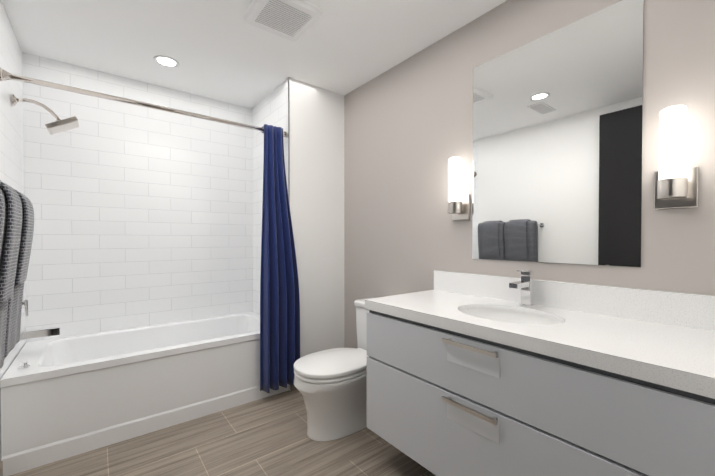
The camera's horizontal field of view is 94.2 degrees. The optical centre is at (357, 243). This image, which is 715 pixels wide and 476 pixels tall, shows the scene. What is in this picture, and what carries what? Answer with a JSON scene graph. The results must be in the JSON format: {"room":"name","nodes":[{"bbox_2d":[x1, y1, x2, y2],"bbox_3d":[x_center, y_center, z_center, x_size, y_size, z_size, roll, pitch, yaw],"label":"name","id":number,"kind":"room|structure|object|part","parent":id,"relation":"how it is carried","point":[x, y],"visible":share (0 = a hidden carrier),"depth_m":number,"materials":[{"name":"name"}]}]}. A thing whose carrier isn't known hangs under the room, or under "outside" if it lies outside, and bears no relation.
{"room":"bathroom","nodes":[
{"label":"bathroom","id":0,"kind":"room"},
{"bbox_2d":[0,0,25,461],"bbox_3d":[-2.029,-0.057,1.885,0.120,2.369,0.880,-1,1,-38],"label":"wall tiles","id":1,"kind":"structure","parent":0,"point":[11,151],"depth_m":1.86,"materials":[{"name":"white tile"}]},
{"bbox_2d":[20,299,60,339],"bbox_3d":[-1.873,0.423,1.949,0.193,0.263,0.100,-1,1,-38],"label":"tub spout","id":2,"kind":"object","parent":1,"relation":"attached to","point":[39,333],"visible":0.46,"depth_m":1.93,"materials":[{"name":"silver metal"}]},
{"bbox_2d":[11,94,78,134],"bbox_3d":[-1.836,-0.754,1.964,0.287,0.182,0.156,-1,1,-38],"label":"shower head","id":3,"kind":"object","parent":1,"relation":"attached to","point":[58,125],"visible":1,"depth_m":1.96},
{"bbox_3d":[-1.781,-0.713,2.008,0.146,0.098,0.156,-1,1,-38],"label":"shower head plate","id":4,"kind":"part","parent":3,"relation":"part of","materials":[{"name":"silver metal"}]},
{"bbox_2d":[0,67,286,137],"bbox_3d":[-1.146,-0.830,2.077,1.514,0.066,0.066,-1,1,-38],"label":"rail","id":5,"kind":"object","parent":1,"relation":"attached to","point":[5,75],"visible":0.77,"depth_m":1.89,"materials":[{"name":"silver metal"}]},
{"bbox_2d":[260,124,299,392],"bbox_3d":[-0.586,0.085,2.435,0.288,1.902,0.194,-1,1,-38],"label":"shower curtain","id":6,"kind":"object","parent":5,"relation":"hanging from","point":[279,322],"visible":0.98,"depth_m":2.40,"materials":[{"name":"blue fabric"}]},
{"bbox_2d":[22,52,252,341],"bbox_3d":[-1.617,-0.067,2.689,1.520,2.369,0.120,-1,1,-38],"label":"wall tile","id":7,"kind":"structure","parent":0,"point":[143,216],"depth_m":2.53,"materials":[{"name":"white tile"}]},
{"bbox_2d":[10,389,435,475],"bbox_3d":[0.028,1.163,1.014,2.270,0.050,4.810,-1,1,-38],"label":"floor","id":8,"kind":"structure","parent":0,"point":[266,436],"depth_m":1.80,"materials":[{"name":"brown wood"}]},
{"bbox_2d":[0,461,2,475],"bbox_3d":[-1.325,1.092,1.104,0.010,0.090,1.239,-1,1,-38],"label":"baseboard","id":9,"kind":"structure","parent":8,"relation":"on","point":[1,463],"depth_m":1.57,"materials":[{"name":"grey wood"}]},
{"bbox_2d":[0,312,288,475],"bbox_3d":[-1.349,0.868,2.358,1.514,0.508,0.745,-1,1,-38],"label":"bathtub","id":10,"kind":"object","parent":8,"relation":"on","point":[61,398],"visible":0.85,"depth_m":1.97,"materials":[{"name":"white ceramic"}]},
{"bbox_2d":[290,385,296,390],"bbox_3d":[-0.317,1.073,2.674,0.488,0.090,0.012,-1,1,-38],"label":"baseboard","id":11,"kind":"structure","parent":8,"relation":"on","point":[292,388],"depth_m":2.53,"materials":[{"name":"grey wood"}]},
{"bbox_2d":[252,78,343,390],"bbox_3d":[-0.536,-0.071,3.052,0.630,2.369,0.880,-1,1,-38],"label":"wall block","id":12,"kind":"object","parent":8,"relation":"on","point":[317,165],"visible":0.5,"depth_m":2.68,"materials":[{"name":"white paint"}]},
{"bbox_2d":[288,78,289,205],"bbox_3d":[-0.517,-0.305,2.509,0.006,1.885,0.015,-1,1,-38],"label":"trim","id":13,"kind":"structure","parent":12,"relation":"attached to","point":[288,145],"depth_m":2.50,"materials":[{"name":"silver metal"}]},
{"bbox_2d":[293,298,371,440],"bbox_3d":[-0.053,0.759,2.107,0.733,0.731,0.388,-1,1,-38],"label":"toilet","id":14,"kind":"object","parent":8,"relation":"on","point":[330,385],"visible":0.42,"depth_m":1.92,"materials":[{"name":"white ceramic"}]},
{"bbox_2d":[1,0,506,108],"bbox_3d":[-0.446,-1.268,1.591,2.270,0.060,3.270,-1,1,-38],"label":"ceiling","id":15,"kind":"structure","parent":0,"point":[221,50],"depth_m":2.02,"materials":[{"name":"white paint"}]},
{"bbox_2d":[153,55,179,67],"bbox_3d":[-1.304,-1.243,2.272,0.156,0.006,0.156,-1,1,-38],"label":"recessed light","id":16,"kind":"object","parent":15,"relation":"in","point":[165,61],"visible":1,"depth_m":2.27,"materials":[{"name":"white plastic"}]},
{"bbox_2d":[243,0,322,41],"bbox_3d":[-0.405,-1.228,1.800,0.330,0.024,0.330,-1,1,-38],"label":"fan","id":17,"kind":"object","parent":15,"relation":"attached to","point":[293,20],"visible":1,"depth_m":1.79,"materials":[{"name":"white plastic"}]},
{"bbox_2d":[344,0,714,348],"bbox_3d":[0.672,-0.057,1.921,0.120,2.369,2.390,-1,1,-38],"label":"wall","id":18,"kind":"structure","parent":0,"point":[408,128],"depth_m":1.90,"materials":[{"name":"grey paint"}]},
{"bbox_2d":[448,157,469,219],"bbox_3d":[0.559,-0.311,1.881,0.102,0.348,0.114,-1,1,-38],"label":"sconce","id":19,"kind":"object","parent":18,"relation":"attached to","point":[458,205],"visible":1,"depth_m":1.85,"materials":[{"name":"white glass"}]},
{"bbox_3d":[0.549,-0.360,1.873,0.071,0.250,0.071,-1,1,-38],"label":"lamp shade","id":20,"kind":"part","parent":19,"relation":"part of","materials":[{"name":"white glass"}]},
{"bbox_2d":[365,270,714,475],"bbox_3d":[0.647,0.564,1.379,0.595,0.780,1.283,-1,1,-38],"label":"bathroom vanity","id":21,"kind":"object","parent":18,"relation":"attached to","point":[469,374],"visible":1,"depth_m":1.14,"materials":[{"name":"white wood"}]},
{"bbox_2d":[509,269,535,306],"bbox_3d":[0.750,0.204,1.516,0.161,0.170,0.052,-1,1,-38],"label":"faucet","id":22,"kind":"object","parent":21,"relation":"on","point":[525,284],"visible":0.98,"depth_m":1.53,"materials":[{"name":"silver metal"}]},
{"bbox_2d":[472,0,643,266],"bbox_3d":[0.868,-0.441,1.562,0.006,1.055,0.730,-1,1,-38],"label":"mirror","id":23,"kind":"object","parent":18,"relation":"attached to","point":[557,140],"visible":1,"depth_m":1.48,"materials":[{"name":"clear glass"}]},
{"bbox_2d":[654,105,697,208],"bbox_3d":[1.113,-0.303,1.172,0.102,0.348,0.114,-1,1,-38],"label":"sconce","id":24,"kind":"object","parent":18,"relation":"attached to","point":[676,182],"visible":1,"depth_m":1.15,"materials":[{"name":"white glass"}]},
{"bbox_3d":[1.104,-0.351,1.164,0.071,0.250,0.071,-1,1,-38],"label":"lamp shade","id":25,"kind":"part","parent":24,"relation":"part of","materials":[{"name":"white glass"}]},
{"bbox_3d":[-1.437,-0.169,1.290,0.078,0.040,0.740,-1,1,-38],"label":"towel bar","id":26,"kind":"object","parent":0,"visible":0},
{"bbox_2d":[0,180,33,367],"bbox_3d":[-1.411,0.128,1.315,0.146,0.726,0.651,-1,1,-38],"label":"hanging towels","id":27,"kind":"object","parent":26,"relation":"hanging from","point":[16,221],"visible":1,"depth_m":1.28,"materials":[{"name":"grey fabric"}]}
]}

